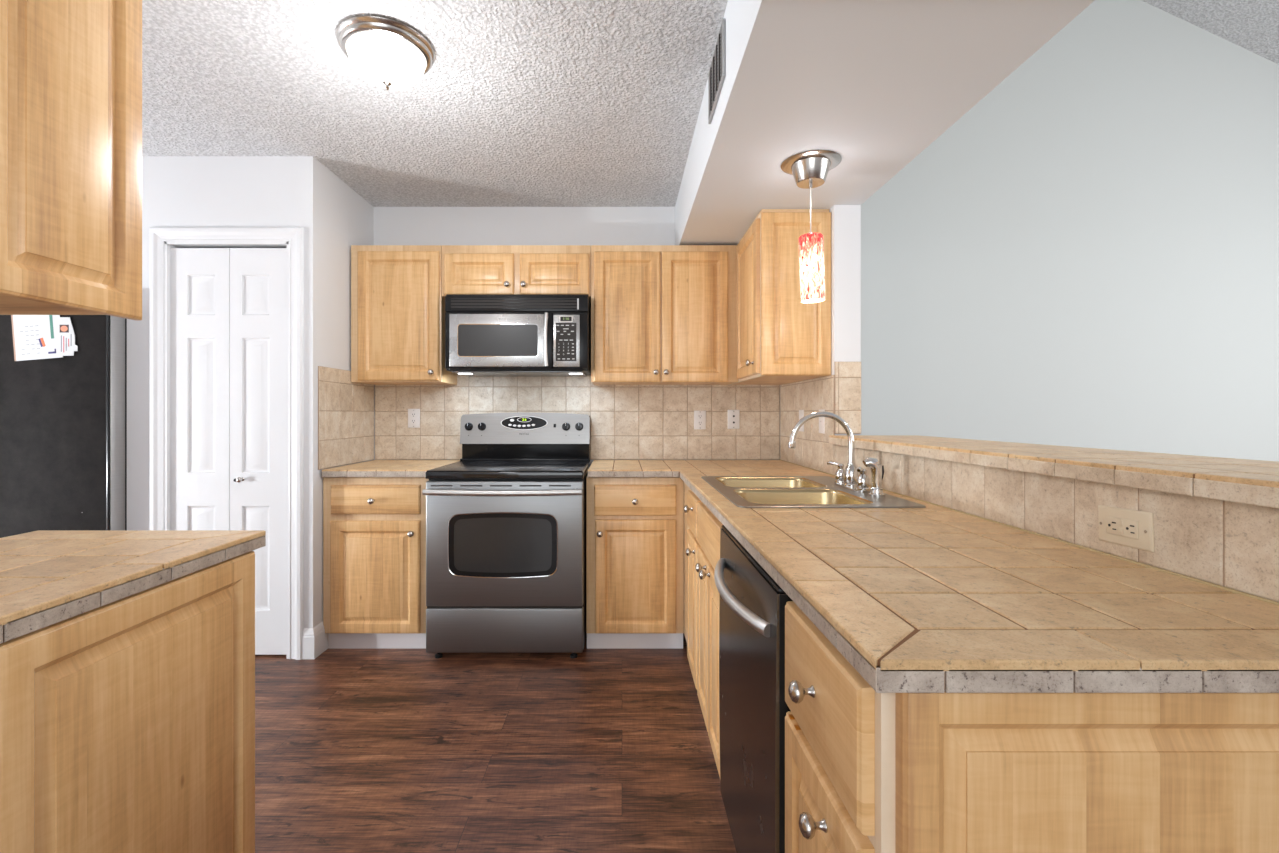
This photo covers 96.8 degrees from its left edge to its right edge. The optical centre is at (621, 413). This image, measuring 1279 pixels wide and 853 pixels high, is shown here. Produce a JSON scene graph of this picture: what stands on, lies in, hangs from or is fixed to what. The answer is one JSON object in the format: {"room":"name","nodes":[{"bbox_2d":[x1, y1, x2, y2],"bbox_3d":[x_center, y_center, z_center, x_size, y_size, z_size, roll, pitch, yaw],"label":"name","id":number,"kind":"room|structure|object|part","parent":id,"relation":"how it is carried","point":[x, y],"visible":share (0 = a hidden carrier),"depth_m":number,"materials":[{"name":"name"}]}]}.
{"room":"kitchen","nodes":[
{"label":"kitchen","id":0,"kind":"room"},
{"bbox_2d":[127,156,291,530],"bbox_3d":[-3.150,-0.033,2.807,3.100,2.436,0.100,0,0,0],"label":"wall","id":1,"kind":"structure","parent":0,"point":[178,191],"depth_m":2.76,"materials":[{"name":"white paint"}]},
{"bbox_2d":[150,227,303,659],"bbox_3d":[-1.913,0.141,2.797,0.739,2.088,0.119,0,0,0],"label":"trim","id":2,"kind":"structure","parent":1,"relation":"attached to","point":[162,239],"depth_m":2.75,"materials":[{"name":"white paint"}]},
{"bbox_2d":[170,248,285,654],"bbox_3d":[-1.913,0.182,2.768,0.577,1.982,0.066,0,0,0],"label":"door","id":3,"kind":"structure","parent":1,"relation":"in","point":[228,305],"depth_m":2.77,"materials":[{"name":"white paint"}]},
{"bbox_3d":[-1.850,0.318,2.752,0.027,0.027,0.034,0,0,0],"label":"knob","id":4,"kind":"part","parent":3,"relation":"part of","materials":[{"name":"silver metal"}]},
{"bbox_2d":[292,156,373,627],"bbox_3d":[-1.550,-0.033,3.094,0.100,2.436,0.673,0,0,0],"label":"wall","id":5,"kind":"structure","parent":0,"point":[333,217],"depth_m":2.81,"materials":[{"name":"white paint"}]},
{"bbox_2d":[302,621,327,658],"bbox_3d":[-1.515,1.112,2.808,0.058,0.146,0.129,0,0,0],"label":"baseboard","id":6,"kind":"structure","parent":5,"relation":"attached to","point":[320,637],"depth_m":2.75,"materials":[{"name":"white paint"}]},
{"bbox_2d":[318,366,373,469],"bbox_3d":[-1.495,0.019,3.110,0.008,0.512,0.620,0,0,0],"label":"backsplash","id":7,"kind":"structure","parent":5,"relation":"attached to","point":[345,407],"depth_m":3.03,"materials":[{"name":"tile"}]},
{"bbox_2d":[142,0,727,206],"bbox_3d":[-2.190,-1.281,0.175,5.020,0.060,6.750,0,0,0],"label":"ceiling","id":8,"kind":"structure","parent":0,"point":[520,103],"depth_m":2.24,"materials":[{"name":"white paint"}]},
{"bbox_2d":[336,15,434,89],"bbox_3d":[-0.798,-1.176,1.930,0.312,0.150,0.312,0,0,0],"label":"ceiling lamp","id":9,"kind":"object","parent":8,"relation":"attached to","point":[389,53],"visible":1,"depth_m":1.85,"materials":[{"name":"white glass"}]},
{"bbox_3d":[-0.798,-1.173,1.930,0.248,0.096,0.248,0,0,0],"label":"lamp shade","id":10,"kind":"part","parent":9,"relation":"part of","materials":[{"name":"white glass"}]},
{"bbox_2d":[255,633,735,852],"bbox_3d":[0.400,1.210,0.175,10.200,0.050,6.750,0,0,0],"label":"floor","id":11,"kind":"structure","parent":0,"point":[357,750],"depth_m":1.98,"materials":[{"name":"brown wood"}]},
{"bbox_2d":[0,315,126,537],"bbox_3d":[-2.860,0.315,3.007,0.905,1.740,0.801,0,0,0],"label":"refrigerator","id":12,"kind":"object","parent":11,"relation":"on","point":[63,420],"visible":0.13,"depth_m":2.67,"materials":[{"name":"black metal"}]},
{"bbox_2d":[11,315,62,360],"bbox_3d":[-2.747,-0.371,2.666,0.245,0.246,0.003,0,0,0],"label":"notice sheet","id":13,"kind":"object","parent":12,"relation":"attached to","point":[35,337],"visible":0.95,"depth_m":2.67,"materials":[{"name":"white paper"}]},
{"bbox_2d":[58,317,77,355],"bbox_3d":[-2.597,-0.363,2.662,0.088,0.180,0.003,0,0,0],"label":"business card","id":14,"kind":"object","parent":12,"relation":"attached to","point":[66,345],"visible":1,"depth_m":2.66,"materials":[{"name":"white paper"}]},
{"bbox_2d":[0,551,254,852],"bbox_3d":[-1.115,0.751,0.608,0.540,0.868,1.415,0,0,0],"label":"base cabinet","id":15,"kind":"object","parent":11,"relation":"on","point":[127,725],"visible":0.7,"depth_m":0.99,"materials":[{"name":"brown wood"}]},
{"bbox_2d":[0,530,265,643],"bbox_3d":[-1.115,0.294,0.615,0.541,0.037,1.469,0,0,0],"label":"countertop","id":16,"kind":"structure","parent":15,"relation":"on","point":[48,577],"depth_m":1.06,"materials":[{"name":"beige tile"}]},
{"bbox_2d":[323,477,428,648],"bbox_3d":[-1.221,0.751,3.104,0.546,0.868,0.642,0,0,0],"label":"base cabinet","id":17,"kind":"object","parent":11,"relation":"on","point":[374,528],"visible":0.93,"depth_m":2.82,"materials":[{"name":"brown wood"}]},
{"bbox_3d":[-1.236,0.429,2.801,0.032,0.032,0.036,0,0,0],"label":"knob","id":18,"kind":"part","parent":17,"relation":"part of","materials":[{"name":"silver metal"}]},
{"bbox_3d":[-1.229,0.812,2.829,0.447,0.561,0.020,0,0,0],"label":"door","id":19,"kind":"part","parent":17,"relation":"part of","materials":[{"name":"brown wood"}]},
{"bbox_3d":[-1.228,0.426,2.829,0.444,0.146,0.020,0,0,0],"label":"drawer","id":20,"kind":"part","parent":17,"relation":"part of","materials":[{"name":"brown wood"}]},
{"bbox_2d":[322,460,459,476],"bbox_3d":[-1.220,0.294,3.118,0.539,0.037,0.605,0,0,0],"label":"countertop","id":21,"kind":"structure","parent":17,"relation":"on","point":[374,468],"depth_m":2.88,"materials":[{"name":"beige tile"}]},
{"bbox_3d":[-1.040,0.591,2.801,0.032,0.032,0.036,0,0,0],"label":"knob","id":22,"kind":"part","parent":17,"relation":"part of","materials":[{"name":"silver metal"}]},
{"bbox_2d":[422,412,590,658],"bbox_3d":[-0.564,0.588,3.039,0.759,1.194,0.762,0,0,0],"label":"range","id":23,"kind":"object","parent":11,"relation":"on","point":[506,520],"visible":1,"depth_m":2.72,"materials":[{"name":"silver metal"}]},
{"bbox_3d":[-0.890,0.072,3.287,0.048,0.048,0.034,0,-6,0],"label":"control knob","id":24,"kind":"part","parent":23,"relation":"part of","materials":[{"name":"black plastic"}]},
{"bbox_3d":[-0.814,0.072,3.287,0.048,0.048,0.034,0,-6,0],"label":"control knob","id":25,"kind":"part","parent":23,"relation":"part of","materials":[{"name":"black plastic"}]},
{"bbox_3d":[-0.564,0.371,2.690,0.748,0.032,0.064,0,0,0],"label":"handle","id":26,"kind":"part","parent":23,"relation":"part of","materials":[{"name":"metal"}]},
{"bbox_3d":[-0.570,0.627,2.717,0.530,0.318,0.004,0,0,0],"label":"window trim","id":27,"kind":"part","parent":23,"relation":"part of","materials":[{"name":"black glass"}]},
{"bbox_3d":[-0.564,1.039,2.743,0.753,0.212,0.045,0,0,0],"label":"storage drawer","id":28,"kind":"part","parent":23,"relation":"part of","materials":[{"name":"metal"}]},
{"bbox_3d":[-0.564,0.623,2.743,0.753,0.600,0.045,0,0,0],"label":"oven door","id":29,"kind":"part","parent":23,"relation":"part of","materials":[{"name":"metal"}]},
{"bbox_2d":[425,461,590,478],"bbox_3d":[-0.564,0.291,3.030,0.759,0.040,0.620,0,0,0],"label":"cooktop","id":30,"kind":"object","parent":23,"relation":"in","point":[460,469],"depth_m":2.73,"materials":[{"name":"black glass"}]},
{"bbox_3d":[-0.564,0.082,3.317,0.751,0.182,0.054,0,0,0],"label":"control panel","id":31,"kind":"part","parent":23,"relation":"part of","materials":[{"name":"metal"}]},
{"bbox_3d":[-0.325,0.072,3.287,0.048,0.048,0.034,0,-6,0],"label":"control knob","id":32,"kind":"part","parent":23,"relation":"part of","materials":[{"name":"black plastic"}]},
{"bbox_3d":[-0.249,0.072,3.287,0.048,0.048,0.034,0,-6,0],"label":"control knob","id":33,"kind":"part","parent":23,"relation":"part of","materials":[{"name":"black plastic"}]},
{"bbox_2d":[586,475,683,648],"bbox_3d":[0.066,0.751,3.104,0.487,0.868,0.642,0,0,0],"label":"base cabinet","id":34,"kind":"object","parent":11,"relation":"on","point":[635,525],"visible":0.98,"depth_m":2.82,"materials":[{"name":"brown wood"}]},
{"bbox_3d":[-0.109,0.591,2.801,0.032,0.032,0.036,0,0,0],"label":"knob","id":35,"kind":"part","parent":34,"relation":"part of","materials":[{"name":"silver metal"}]},
{"bbox_3d":[0.066,0.429,2.829,0.410,0.154,0.020,0,0,0],"label":"drawer","id":36,"kind":"part","parent":34,"relation":"part of","materials":[{"name":"brown wood"}]},
{"bbox_3d":[0.065,0.432,2.801,0.032,0.032,0.036,0,0,0],"label":"knob","id":37,"kind":"part","parent":34,"relation":"part of","materials":[{"name":"silver metal"}]},
{"bbox_3d":[0.068,0.809,2.829,0.405,0.566,0.020,0,0,0],"label":"door","id":38,"kind":"part","parent":34,"relation":"part of","materials":[{"name":"brown wood"}]},
{"bbox_2d":[684,482,701,688],"bbox_3d":[0.602,0.751,2.522,0.697,0.868,0.633,0,0,0],"label":"base cabinet","id":39,"kind":"object","parent":11,"relation":"on","point":[691,500],"visible":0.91,"depth_m":2.37,"materials":[{"name":"brown wood"}]},
{"bbox_3d":[0.271,0.390,2.328,0.036,0.032,0.032,0,0,0],"label":"knob","id":40,"kind":"part","parent":39,"relation":"part of","materials":[{"name":"silver metal"}]},
{"bbox_3d":[0.271,0.550,2.263,0.036,0.032,0.032,0,0,0],"label":"knob","id":41,"kind":"part","parent":39,"relation":"part of","materials":[{"name":"silver metal"}]},
{"bbox_3d":[0.299,0.417,2.382,0.020,0.155,0.312,0,0,0],"label":"drawer","id":42,"kind":"part","parent":39,"relation":"part of","materials":[{"name":"brown wood"}]},
{"bbox_3d":[0.299,0.799,2.382,0.020,0.572,0.312,0,0,0],"label":"door","id":43,"kind":"part","parent":39,"relation":"part of","materials":[{"name":"brown wood"}]},
{"bbox_2d":[695,502,722,776],"bbox_3d":[0.602,0.751,1.919,0.697,0.868,0.569,0,0,0],"label":"base cabinet","id":44,"kind":"object","parent":11,"relation":"on","point":[709,527],"visible":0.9,"depth_m":1.88,"materials":[{"name":"brown wood"}]},
{"bbox_3d":[0.271,0.530,1.959,0.036,0.032,0.032,0,0,0],"label":"knob","id":45,"kind":"part","parent":44,"relation":"part of","materials":[{"name":"silver metal"}]},
{"bbox_3d":[0.271,0.530,1.872,0.036,0.032,0.032,0,0,0],"label":"knob","id":46,"kind":"part","parent":44,"relation":"part of","materials":[{"name":"silver metal"}]},
{"bbox_3d":[0.299,0.799,2.056,0.020,0.572,0.266,0,0,0],"label":"door","id":47,"kind":"part","parent":44,"relation":"part of","materials":[{"name":"brown wood"}]},
{"bbox_3d":[0.299,0.417,1.919,0.020,0.155,0.539,0,0,0],"label":"drawer","id":48,"kind":"part","parent":44,"relation":"part of","materials":[{"name":"brown wood"}]},
{"bbox_3d":[0.299,0.799,1.784,0.020,0.572,0.269,0,0,0],"label":"door","id":49,"kind":"part","parent":44,"relation":"part of","materials":[{"name":"brown wood"}]},
{"bbox_2d":[714,525,791,852],"bbox_3d":[0.568,0.751,1.327,0.687,0.868,0.596,0,0,0],"label":"dishwasher","id":50,"kind":"object","parent":11,"relation":"on","point":[753,708],"visible":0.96,"depth_m":1.22,"materials":[{"name":"metal"}]},
{"bbox_3d":[0.257,0.410,1.321,0.064,0.026,0.500,0,0,0],"label":"handle","id":51,"kind":"part","parent":50,"relation":"part of","materials":[{"name":"metal"}]},
{"bbox_2d":[785,601,1278,852],"bbox_3d":[0.618,0.751,0.837,0.734,0.868,0.362,0,0,0],"label":"base cabinet","id":52,"kind":"object","parent":11,"relation":"on","point":[867,771],"visible":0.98,"depth_m":0.66,"materials":[{"name":"brown wood"}]},
{"bbox_3d":[0.269,0.417,0.853,0.036,0.032,0.032,0,0,0],"label":"knob","id":53,"kind":"part","parent":52,"relation":"part of","materials":[{"name":"silver metal"}]},
{"bbox_3d":[0.269,0.582,0.803,0.036,0.032,0.032,0,0,0],"label":"knob","id":54,"kind":"part","parent":52,"relation":"part of","materials":[{"name":"silver metal"}]},
{"bbox_3d":[0.297,0.423,0.851,0.020,0.180,0.319,0,0,0],"label":"drawer","id":55,"kind":"part","parent":52,"relation":"part of","materials":[{"name":"brown wood"}]},
{"bbox_3d":[0.297,0.807,0.851,0.020,0.556,0.319,0,0,0],"label":"door","id":56,"kind":"part","parent":52,"relation":"part of","materials":[{"name":"brown wood"}]},
{"bbox_3d":[0.317,0.707,0.847,0.019,0.780,0.343,0,0,0],"label":"frame","id":57,"kind":"part","parent":52,"relation":"part of","materials":[{"name":"brown wood"}]},
{"bbox_2d":[588,460,1278,692],"bbox_3d":[0.394,0.294,2.028,1.130,0.037,2.784,0,0,0],"label":"countertop","id":58,"kind":"structure","parent":52,"relation":"on","point":[931,598],"depth_m":0.82,"materials":[{"name":"beige tile"}]},
{"bbox_2d":[701,476,925,507],"bbox_3d":[0.623,0.361,2.077,0.561,0.180,0.826,0,0,0],"label":"sink","id":59,"kind":"object","parent":58,"relation":"in","point":[742,491],"visible":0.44,"depth_m":2.05,"materials":[{"name":"metal"}]},
{"bbox_2d":[715,477,826,487],"bbox_3d":[0.584,0.361,2.272,0.383,0.180,0.347,0,0,0],"label":"basin","id":60,"kind":"object","parent":59,"relation":"in","point":[726,482],"depth_m":2.44,"materials":[{"name":"silver metal"}]},
{"bbox_2d":[733,489,872,503],"bbox_3d":[0.584,0.361,1.882,0.383,0.180,0.348,0,0,0],"label":"basin","id":61,"kind":"object","parent":59,"relation":"in","point":[748,496],"depth_m":2.05,"materials":[{"name":"silver metal"}]},
{"bbox_2d":[863,457,884,496],"bbox_3d":[0.836,0.207,1.885,0.070,0.128,0.050,0,0,0],"label":"sprayer","id":62,"kind":"object","parent":59,"relation":"on","point":[877,469],"visible":1,"depth_m":1.87,"materials":[{"name":"silver metal"}]},
{"bbox_2d":[788,411,869,492],"bbox_3d":[0.782,0.131,2.093,0.271,0.281,0.245,0,0,35],"label":"faucet","id":63,"kind":"object","parent":58,"relation":"on","point":[849,478],"visible":1,"depth_m":2.06,"materials":[{"name":"silver metal"}]},
{"bbox_3d":[0.832,0.222,2.191,0.044,0.083,0.079,0,0,-20],"label":"handle","id":64,"kind":"part","parent":63,"relation":"part of","materials":[{"name":"silver metal"}]},
{"bbox_3d":[0.838,0.267,2.075,0.054,0.008,0.230,0,0,0],"label":"plate","id":65,"kind":"part","parent":63,"relation":"part of","materials":[{"name":"silver metal"}]},
{"bbox_3d":[0.832,0.222,1.959,0.044,0.083,0.079,0,0,20],"label":"handle","id":66,"kind":"part","parent":63,"relation":"part of","materials":[{"name":"silver metal"}]},
{"bbox_2d":[779,459,1278,605],"bbox_3d":[0.950,0.276,2.029,0.006,0.008,2.778,0,0,0],"label":"bead","id":67,"kind":"object","parent":58,"relation":"on","point":[1233,591],"visible":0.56,"depth_m":1.10},
{"bbox_3d":[0.655,0.751,0.666,0.660,0.868,0.020,0,0,0],"label":"panel","id":68,"kind":"part","parent":52,"relation":"part of","materials":[{"name":"brown wood"}]},
{"bbox_2d":[374,0,1278,463],"bbox_3d":[2.000,-1.137,3.490,7.000,4.643,0.120,0,0,0],"label":"wall","id":69,"kind":"structure","parent":0,"point":[1087,256],"depth_m":3.43,"materials":[{"name":"white paint"}]},
{"bbox_2d":[351,245,457,384],"bbox_3d":[-1.240,-0.551,3.246,0.496,0.751,0.365,0,0,0],"label":"upper cabinet","id":70,"kind":"object","parent":69,"relation":"attached to","point":[398,303],"visible":1,"depth_m":3.10,"materials":[{"name":"brown wood"}]},
{"bbox_2d":[442,245,590,302],"bbox_3d":[-0.581,-0.787,3.246,0.818,0.280,0.365,0,0,0],"label":"upper cabinet","id":71,"kind":"object","parent":69,"relation":"attached to","point":[466,269],"visible":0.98,"depth_m":3.10,"materials":[{"name":"brown wood"}]},
{"bbox_3d":[-0.783,-0.765,3.110,0.382,0.226,0.020,0,0,0],"label":"door","id":72,"kind":"part","parent":71,"relation":"part of","materials":[{"name":"brown wood"}]},
{"bbox_2d":[445,294,590,376],"bbox_3d":[-0.561,-0.430,3.196,0.760,0.421,0.458,0,0,0],"label":"microwave oven","id":73,"kind":"object","parent":71,"relation":"attached to","point":[487,335],"visible":1,"depth_m":3.01,"materials":[{"name":"metal"}]},
{"bbox_3d":[-0.665,-0.391,3.018,0.503,0.281,0.007,0,0,0],"label":"door","id":74,"kind":"part","parent":73,"relation":"part of","materials":[{"name":"metal"}]},
{"bbox_3d":[-0.656,-0.391,3.030,0.570,0.302,0.021,0,0,0],"label":"microwave door","id":75,"kind":"part","parent":73,"relation":"part of","materials":[{"name":"silver metal"}]},
{"bbox_3d":[-0.400,-0.392,2.994,0.022,0.282,0.054,0,0,0],"label":"handle","id":76,"kind":"part","parent":73,"relation":"part of","materials":[{"name":"metal"}]},
{"bbox_3d":[-0.295,-0.389,3.018,0.140,0.278,0.006,0,0,0],"label":"panel","id":77,"kind":"part","parent":73,"relation":"part of","materials":[{"name":"metal"}]},
{"bbox_3d":[-0.275,-0.391,3.030,0.189,0.302,0.021,0,0,0],"label":"control panel","id":78,"kind":"part","parent":73,"relation":"part of","materials":[{"name":"silver metal"}]},
{"bbox_3d":[-0.535,-0.704,3.081,0.032,0.032,0.036,0,0,0],"label":"knob","id":79,"kind":"part","parent":71,"relation":"part of","materials":[{"name":"silver metal"}]},
{"bbox_3d":[-0.370,-0.765,3.110,0.379,0.226,0.020,0,0,0],"label":"door","id":80,"kind":"part","parent":71,"relation":"part of","materials":[{"name":"brown wood"}]},
{"bbox_2d":[375,375,779,459],"bbox_3d":[-0.270,0.019,3.425,2.442,0.512,0.008,0,0,0],"label":"backsplash","id":81,"kind":"structure","parent":69,"relation":"attached to","point":[628,422],"depth_m":3.42,"materials":[{"name":"tile"}]},
{"bbox_2d":[408,409,419,427],"bbox_3d":[-1.253,0.026,3.417,0.072,0.114,0.008,0,0,0],"label":"wall outlet","id":82,"kind":"object","parent":81,"relation":"attached to","point":[413,414],"visible":1,"depth_m":3.42,"materials":[{"name":"white plastic"}]},
{"bbox_2d":[694,411,705,428],"bbox_3d":[0.470,0.036,3.417,0.072,0.114,0.008,0,0,0],"label":"wall outlet","id":83,"kind":"object","parent":81,"relation":"attached to","point":[699,416],"visible":1,"depth_m":3.42,"materials":[{"name":"white plastic"}]},
{"bbox_2d":[728,410,739,428],"bbox_3d":[0.672,0.032,3.418,0.072,0.114,0.008,0,0,0],"label":"wall outlet","id":84,"kind":"object","parent":81,"relation":"attached to","point":[733,415],"visible":1,"depth_m":3.42,"materials":[{"name":"white plastic"}]},
{"bbox_2d":[591,245,737,384],"bbox_3d":[0.234,-0.551,3.246,0.808,0.752,0.365,0,0,0],"label":"upper cabinet","id":85,"kind":"object","parent":69,"relation":"attached to","point":[661,314],"visible":0.98,"depth_m":3.10,"materials":[{"name":"brown wood"}]},
{"bbox_3d":[0.029,-0.532,3.110,0.363,0.715,0.020,0,0,0],"label":"door","id":86,"kind":"part","parent":85,"relation":"part of","materials":[{"name":"brown wood"}]},
{"bbox_3d":[0.400,-0.532,3.110,0.363,0.715,0.020,0,0,0],"label":"door","id":87,"kind":"part","parent":85,"relation":"part of","materials":[{"name":"brown wood"}]},
{"bbox_2d":[829,205,860,434],"bbox_3d":[1.020,0.120,3.000,0.120,2.130,0.860,0,0,0],"label":"wall","id":88,"kind":"structure","parent":0,"point":[845,219],"depth_m":2.57,"materials":[{"name":"white paint"}]},
{"bbox_2d":[729,209,830,384],"bbox_3d":[0.771,-0.560,3.011,0.376,0.768,0.831,0,0,0],"label":"upper cabinet","id":89,"kind":"object","parent":88,"relation":"attached to","point":[782,339],"visible":0.97,"depth_m":2.60,"materials":[{"name":"brown wood"}]},
{"bbox_3d":[0.649,-0.551,3.022,0.019,0.751,0.810,0,0,0],"label":"frame","id":90,"kind":"part","parent":89,"relation":"part of","materials":[{"name":"brown wood"}]},
{"bbox_3d":[0.629,-0.546,2.849,0.020,0.717,0.445,0,0,0],"label":"door","id":91,"kind":"part","parent":89,"relation":"part of","materials":[{"name":"brown wood"}]},
{"bbox_3d":[0.601,-0.241,2.682,0.036,0.032,0.032,0,0,0],"label":"knob","id":92,"kind":"part","parent":89,"relation":"part of","materials":[{"name":"silver metal"}]},
{"bbox_3d":[0.799,-0.551,2.606,0.319,0.747,0.020,0,0,0],"label":"panel","id":93,"kind":"part","parent":89,"relation":"part of","materials":[{"name":"brown wood"}]},
{"bbox_2d":[780,375,834,474],"bbox_3d":[0.955,0.049,2.991,0.008,0.452,0.859,0,0,0],"label":"backsplash","id":94,"kind":"structure","parent":88,"relation":"attached to","point":[813,450],"depth_m":2.90,"materials":[{"name":"tile"}]},
{"bbox_2d":[799,410,803,431],"bbox_3d":[0.948,0.035,3.005,0.007,0.114,0.070,0,0,0],"label":"wall outlet","id":95,"kind":"object","parent":94,"relation":"attached to","point":[801,412],"visible":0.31,"depth_m":2.99,"materials":[{"name":"white plastic"}]},
{"bbox_2d":[819,409,824,433],"bbox_3d":[0.948,0.035,2.700,0.007,0.114,0.070,0,0,0],"label":"wall outlet","id":96,"kind":"object","parent":94,"relation":"attached to","point":[821,419],"visible":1,"depth_m":2.68,"materials":[{"name":"white plastic"}]},
{"bbox_2d":[835,362,860,433],"bbox_3d":[1.021,-0.073,2.565,0.119,0.325,0.008,0,0,0],"label":"backsplash","id":97,"kind":"structure","parent":88,"relation":"attached to","point":[847,374],"depth_m":2.56,"materials":[{"name":"tile"}]},
{"bbox_2d":[675,0,1094,244],"bbox_3d":[0.700,-1.128,0.115,0.760,0.366,6.630,0,0,0],"label":"soffit","id":98,"kind":"structure","parent":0,"point":[873,84],"depth_m":1.67,"materials":[{"name":"white paint"}]},
{"bbox_2d":[708,18,724,123],"bbox_3d":[0.312,-1.130,1.895,0.014,0.180,0.290,0,0,0],"label":"ceiling vent","id":99,"kind":"object","parent":98,"relation":"in","point":[716,77],"visible":1,"depth_m":1.84,"materials":[{"name":"metal"}]},
{"bbox_2d":[781,150,841,302],"bbox_3d":[0.710,-0.684,2.137,0.218,0.521,0.218,0,0,0],"label":"pendant lamp","id":100,"kind":"object","parent":98,"relation":"hanging from","point":[809,169],"visible":1,"depth_m":2.10,"materials":[{"name":"white glass"}]},
{"bbox_3d":[0.710,-0.769,2.137,0.012,0.193,0.012,0,0,0],"label":"cord","id":101,"kind":"part","parent":100,"relation":"part of","materials":[{"name":"silver metal"}]},
{"bbox_3d":[0.710,-0.939,2.137,0.218,0.010,0.218,0,0,0],"label":"ceiling plate","id":102,"kind":"part","parent":100,"relation":"part of","materials":[{"name":"silver metal"}]},
{"bbox_3d":[0.714,-0.548,2.137,0.089,0.245,0.089,-2,0,0],"label":"lamp shade","id":103,"kind":"part","parent":100,"relation":"part of","materials":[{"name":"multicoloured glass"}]},
{"bbox_2d":[1142,0,1278,63],"bbox_3d":[3.290,-2.466,0.175,4.420,2.143,6.750,0,0,0],"label":"ceiling","id":104,"kind":"structure","parent":0,"point":[1252,25],"depth_m":3.33,"materials":[{"name":"white paint"}]},
{"bbox_3d":[-1.460,-0.033,-0.175,0.120,2.436,2.850,0,0,0],"label":"wall","id":105,"kind":"structure","parent":0,"visible":0},
{"bbox_2d":[0,0,141,319],"bbox_3d":[-1.234,-0.598,0.804,0.326,0.775,0.948,0,0,0],"label":"upper cabinet","id":106,"kind":"object","parent":105,"relation":"attached to","point":[71,70],"visible":1,"depth_m":1.11,"materials":[{"name":"brown wood"}]},
{"bbox_3d":[1.020,0.663,1.595,0.120,1.045,1.950,0,0,0],"label":"wall","id":107,"kind":"structure","parent":0,"visible":0},
{"bbox_2d":[829,435,1278,507],"bbox_3d":[1.130,0.115,1.569,0.400,0.038,1.977,0,0,0],"label":"bar ledge","id":108,"kind":"object","parent":107,"relation":"on","point":[1246,481],"visible":0.98,"depth_m":1.17,"materials":[{"name":"beige tile"}]},
{"bbox_2d":[833,444,1278,601],"bbox_3d":[0.955,0.203,1.591,0.008,0.143,1.938,0,0,0],"label":"backsplash","id":109,"kind":"structure","parent":107,"relation":"attached to","point":[1233,545],"depth_m":1.12,"materials":[{"name":"tile"}]},
{"bbox_2d":[1098,505,1153,551],"bbox_3d":[0.947,0.214,1.073,0.010,0.074,0.116,0,0,0],"label":"wall outlet","id":110,"kind":"object","parent":109,"relation":"attached to","point":[1120,526],"visible":1,"depth_m":1.06,"materials":[{"name":"beige plastic"}]},
{"bbox_2d":[1106,516,1138,538],"bbox_3d":[0.944,0.214,1.073,0.003,0.035,0.068,0,0,0],"label":"receptacle","id":111,"kind":"object","parent":110,"relation":"attached to","point":[1117,527],"depth_m":1.07,"materials":[{"name":"beige plastic"}]}
]}

